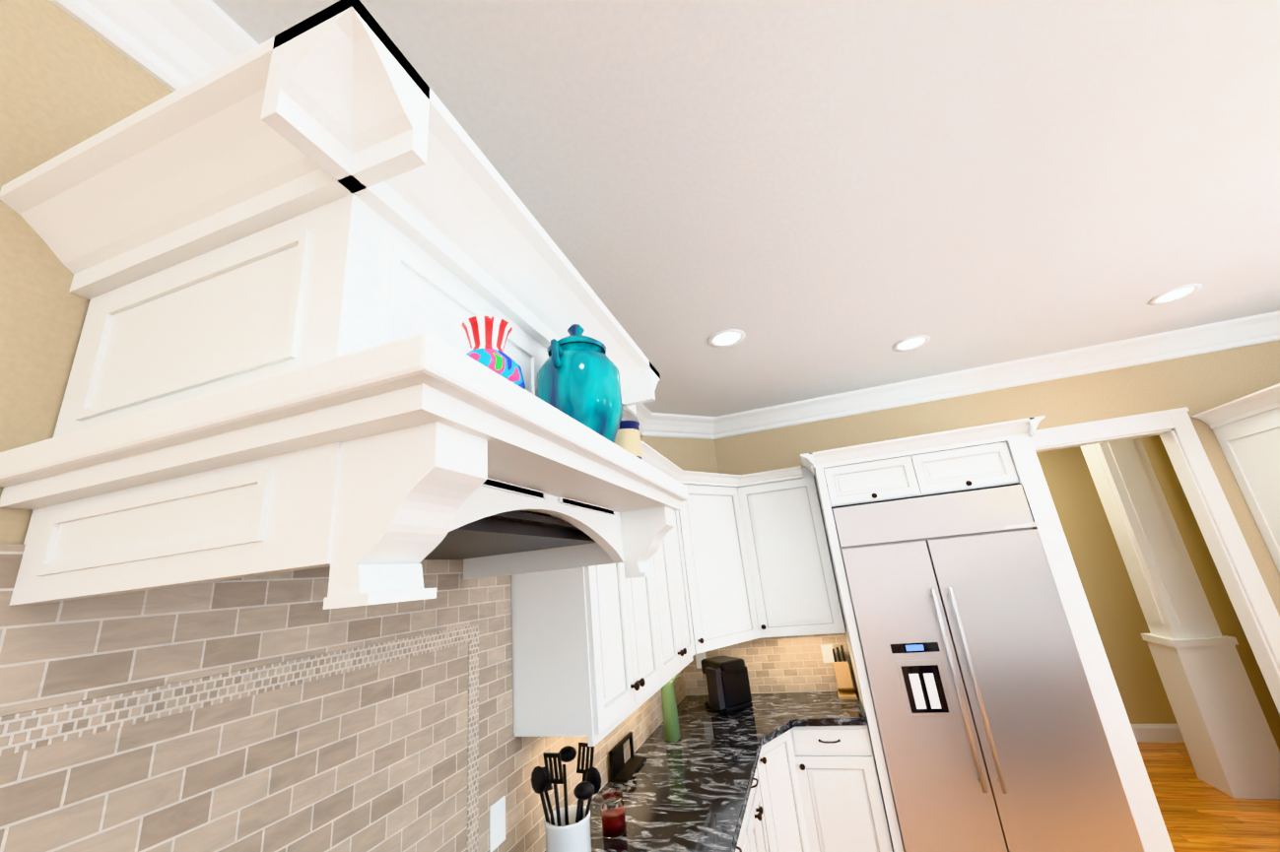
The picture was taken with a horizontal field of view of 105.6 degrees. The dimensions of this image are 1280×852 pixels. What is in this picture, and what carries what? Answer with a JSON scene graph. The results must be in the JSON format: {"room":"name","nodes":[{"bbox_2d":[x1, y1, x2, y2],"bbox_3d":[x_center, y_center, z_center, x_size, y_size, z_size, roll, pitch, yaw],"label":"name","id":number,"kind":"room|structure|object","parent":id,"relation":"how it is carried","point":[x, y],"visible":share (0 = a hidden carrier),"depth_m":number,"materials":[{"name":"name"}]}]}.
{"room":"kitchen","nodes":[
{"label":"kitchen","id":0,"kind":"room"},
{"bbox_2d":[0,0,680,807],"bbox_3d":[-1.253,0.334,-0.323,0.120,3.050,9.620,-11,-18,16],"label":"wall","id":1,"kind":"structure","parent":0,"point":[67,81],"depth_m":0.80,"materials":[{"name":"beige paint"}]},
{"bbox_2d":[0,543,685,851],"bbox_3d":[-0.307,1.103,2.145,0.014,1.035,3.880,-11,-18,16],"label":"wall tile","id":2,"kind":"structure","parent":1,"relation":"attached to","point":[280,712],"depth_m":0.98,"materials":[{"name":"tile"}]},
{"bbox_2d":[489,796,505,851],"bbox_3d":[-0.450,1.258,1.539,0.006,0.120,0.080,-11,-18,16],"label":"electrical outlet","id":3,"kind":"object","parent":2,"relation":"attached to","point":[497,824],"visible":1,"depth_m":1.53,"materials":[{"name":"white plastic"}]},
{"bbox_2d":[0,0,688,609],"bbox_3d":[-0.405,0.036,1.138,0.775,0.682,1.270,-11,-18,16],"label":"range hood","id":4,"kind":"object","parent":1,"relation":"attached to","point":[294,258],"visible":0.94,"depth_m":0.67,"materials":[{"name":"white paint"}]},
{"bbox_2d":[461,315,525,389],"bbox_3d":[-0.229,-0.089,0.728,0.109,0.129,0.109,-11,-18,16],"label":"vase","id":5,"kind":"object","parent":4,"relation":"on","point":[487,337],"visible":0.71,"depth_m":0.71,"materials":[{"name":"multicoloured ceramic"}]},
{"bbox_2d":[537,324,622,443],"bbox_3d":[-0.132,-0.086,1.055,0.180,0.297,0.228,-11,-18,16],"label":"jar","id":6,"kind":"object","parent":4,"relation":"on","point":[578,376],"visible":0.79,"depth_m":0.98,"materials":[{"name":"ceramic"}]},
{"bbox_2d":[614,404,642,460],"bbox_3d":[-0.036,0.032,1.268,0.090,0.180,0.120,-11,-18,16],"label":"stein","id":7,"kind":"object","parent":4,"relation":"on","point":[628,437],"visible":0.33,"depth_m":1.22,"materials":[{"name":"beige ceramic"}]},
{"bbox_2d":[510,559,660,743],"bbox_3d":[-0.215,0.616,2.196,0.326,1.145,0.818,-11,-18,16],"label":"upper cabinet","id":8,"kind":"object","parent":1,"relation":"attached to","point":[600,652],"depth_m":1.76,"materials":[{"name":"white paint"}]},
{"bbox_2d":[640,444,699,688],"bbox_3d":[0.033,0.796,2.857,0.362,1.145,0.880,-11,-18,16],"label":"upper cabinet","id":9,"kind":"object","parent":1,"relation":"attached to","point":[673,600],"depth_m":2.77,"materials":[{"name":"white paint"}]},
{"bbox_2d":[640,436,718,473],"bbox_3d":[0.331,0.198,4.021,0.500,0.530,0.500,-11,-18,16],"label":"wall","id":10,"kind":"structure","parent":0,"point":[692,454],"depth_m":4.04,"materials":[{"name":"beige paint"}]},
{"bbox_2d":[48,0,1279,439],"bbox_3d":[1.129,-1.531,-0.670,5.360,0.160,9.560,-11,-18,16],"label":"crown molding","id":11,"kind":"structure","parent":10,"relation":"attached to","point":[172,45],"depth_m":3.29,"materials":[{"name":"white paint"}]},
{"bbox_2d":[211,0,1279,416],"bbox_3d":[5.168,-1.766,0.310,13.600,0.100,13.800,-11,-18,16],"label":"ceiling","id":12,"kind":"structure","parent":0,"point":[811,199],"depth_m":1.62,"materials":[{"name":"white paint"}]},
{"bbox_2d":[708,329,745,347],"bbox_3d":[0.487,-0.490,2.734,0.210,0.007,0.210,-11,-18,16],"label":"recessed light","id":13,"kind":"object","parent":12,"relation":"in","point":[726,338],"visible":1,"depth_m":2.73,"materials":[{"name":"white"}]},
{"bbox_2d":[892,335,930,351],"bbox_3d":[1.697,-0.515,3.042,0.210,0.007,0.210,-11,-18,16],"label":"recessed light","id":14,"kind":"object","parent":12,"relation":"in","point":[910,343],"visible":1,"depth_m":3.04,"materials":[{"name":"white"}]},
{"bbox_2d":[1148,283,1202,305],"bbox_3d":[3.018,-0.740,2.743,0.210,0.007,0.210,-11,-18,16],"label":"recessed light","id":15,"kind":"object","parent":12,"relation":"in","point":[1176,294],"visible":1,"depth_m":2.74,"materials":[{"name":"white"}]},
{"bbox_2d":[698,340,1279,695],"bbox_3d":[2.954,1.015,3.223,5.600,3.050,0.120,-11,-18,16],"label":"wall","id":16,"kind":"structure","parent":0,"point":[1195,384],"depth_m":3.43,"materials":[{"name":"beige paint"}]},
{"bbox_2d":[679,466,846,653],"bbox_3d":[0.694,0.915,3.453,1.234,1.145,0.940,-11,-18,16],"label":"upper cabinet","id":17,"kind":"object","parent":16,"relation":"attached to","point":[758,548],"depth_m":3.44,"materials":[{"name":"white paint"}]},
{"bbox_2d":[683,633,856,695],"bbox_3d":[0.921,1.768,3.651,1.234,0.425,0.010,-11,-18,16],"label":"wall tile","id":18,"kind":"structure","parent":16,"relation":"attached to","point":[788,664],"depth_m":3.60,"materials":[{"name":"beige tile"}]},
{"bbox_2d":[695,652,705,669],"bbox_3d":[0.475,1.819,3.783,0.080,0.120,0.006,-11,-18,16],"label":"electrical outlet","id":19,"kind":"object","parent":18,"relation":"attached to","point":[700,657],"visible":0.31,"depth_m":3.78,"materials":[{"name":"white plastic"}]},
{"bbox_2d":[820,644,834,663],"bbox_3d":[1.362,1.650,3.521,0.080,0.120,0.006,-11,-18,16],"label":"electrical outlet","id":20,"kind":"object","parent":18,"relation":"attached to","point":[827,653],"visible":0.77,"depth_m":3.52,"materials":[{"name":"white plastic"}]},
{"bbox_2d":[815,435,934,518],"bbox_3d":[1.615,0.384,3.455,0.587,0.360,0.616,-11,-18,16],"label":"upper cabinet","id":21,"kind":"object","parent":16,"relation":"attached to","point":[895,469],"depth_m":3.17,"materials":[{"name":"white paint"}]},
{"bbox_2d":[918,423,1024,495],"bbox_3d":[2.077,0.296,3.319,0.587,0.360,0.616,-11,-18,16],"label":"upper cabinet","id":22,"kind":"object","parent":16,"relation":"attached to","point":[988,456],"depth_m":3.01,"materials":[{"name":"white paint"}]},
{"bbox_2d":[1030,406,1279,714],"bbox_3d":[3.239,1.202,3.061,1.114,2.545,0.142,-11,-18,16],"label":"door frame","id":23,"kind":"structure","parent":16,"relation":"attached to","point":[1180,425],"depth_m":3.08,"materials":[{"name":"white paint"}]},
{"bbox_2d":[1035,446,1177,724],"bbox_3d":[3.826,1.473,4.982,2.000,3.050,0.120,-11,-18,16],"label":"wall","id":24,"kind":"structure","parent":0,"point":[1120,623],"depth_m":4.67,"materials":[{"name":"beige paint"}]},
{"bbox_2d":[1130,724,1184,742],"bbox_3d":[3.999,2.829,4.474,1.880,0.140,0.016,-11,-18,16],"label":"baseboard","id":25,"kind":"structure","parent":24,"relation":"attached to","point":[1157,733],"depth_m":4.29,"materials":[{"name":"white paint"}]},
{"bbox_2d":[1137,742,1279,851],"bbox_3d":[1.976,1.896,0.410,6.200,0.100,13.800,-11,-18,16],"label":"floor","id":26,"kind":"structure","parent":0,"point":[1198,815],"depth_m":3.18,"materials":[{"name":"brown wood"}]},
{"bbox_2d":[544,690,892,851],"bbox_3d":[0.365,1.918,1.684,1.236,0.915,3.876,-11,-18,16],"label":"base cabinet","id":27,"kind":"object","parent":26,"relation":"on","point":[783,773],"depth_m":2.72,"materials":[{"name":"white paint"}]},
{"bbox_2d":[531,742,601,851],"bbox_3d":[-0.239,1.268,1.610,0.250,0.390,0.216,-11,-18,16],"label":"utensil crock","id":28,"kind":"object","parent":27,"relation":"on","point":[567,828],"visible":0.96,"depth_m":1.57,"materials":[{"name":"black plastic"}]},
{"bbox_2d":[601,788,626,838],"bbox_3d":[-0.102,1.458,1.844,0.090,0.142,0.090,-11,-18,16],"label":"candle jar","id":29,"kind":"object","parent":27,"relation":"on","point":[613,815],"visible":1,"depth_m":1.81,"materials":[{"name":"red glass"}]},
{"bbox_2d":[608,732,646,783],"bbox_3d":[-0.057,1.640,2.418,0.080,0.125,0.290,-11,-18,16],"label":"iron stand","id":30,"kind":"object","parent":27,"relation":"on","point":[622,771],"visible":1,"depth_m":2.38,"materials":[{"name":"black metal"}]},
{"bbox_2d":[661,675,680,741],"bbox_3d":[0.187,1.639,2.832,0.123,0.325,0.092,-11,-18,16],"label":"vase","id":31,"kind":"object","parent":27,"relation":"on","point":[670,718],"visible":0.88,"depth_m":2.80,"materials":[{"name":"green ceramic"}]},
{"bbox_2d":[701,655,752,713],"bbox_3d":[0.567,1.780,3.367,0.270,0.300,0.278,3,-19,-27],"label":"coffee maker","id":32,"kind":"object","parent":27,"relation":"on","point":[728,685],"visible":1,"depth_m":3.26,"materials":[{"name":"black plastic"}]},
{"bbox_2d":[831,645,857,700],"bbox_3d":[1.400,1.695,3.370,0.110,0.306,0.244,-11,-18,16],"label":"knife block","id":33,"kind":"object","parent":27,"relation":"on","point":[845,690],"visible":1,"depth_m":3.31,"materials":[{"name":"brown wood"}]},
{"bbox_2d":[831,484,1145,851],"bbox_3d":[1.947,1.519,2.966,1.070,2.120,0.716,-11,-18,16],"label":"built-in refrigerator","id":34,"kind":"object","parent":26,"relation":"on","point":[991,733],"visible":0.98,"depth_m":2.70,"materials":[{"name":"silver metal"}]},
{"bbox_2d":[1080,437,1279,800],"bbox_3d":[4.115,1.099,3.868,0.370,3.050,0.370,-11,-18,16],"label":"column","id":35,"kind":"structure","parent":26,"relation":"on","point":[1231,745],"depth_m":3.64,"materials":[{"name":"white paint"}]},
{"bbox_2d":[1191,383,1279,573],"bbox_3d":[4.120,0.939,2.388,1.010,2.480,0.696,-11,-18,16],"label":"tall cabinet","id":36,"kind":"object","parent":26,"relation":"on","point":[1246,430],"visible":1,"depth_m":2.90,"materials":[{"name":"white paint"}]},
{"bbox_2d":[1140,435,1279,751],"bbox_3d":[5.405,1.078,4.213,1.550,3.050,3.280,-11,-18,16],"label":"wall","id":37,"kind":"structure","parent":0,"point":[1214,589],"depth_m":3.85,"materials":[{"name":"beige paint"}]}
]}

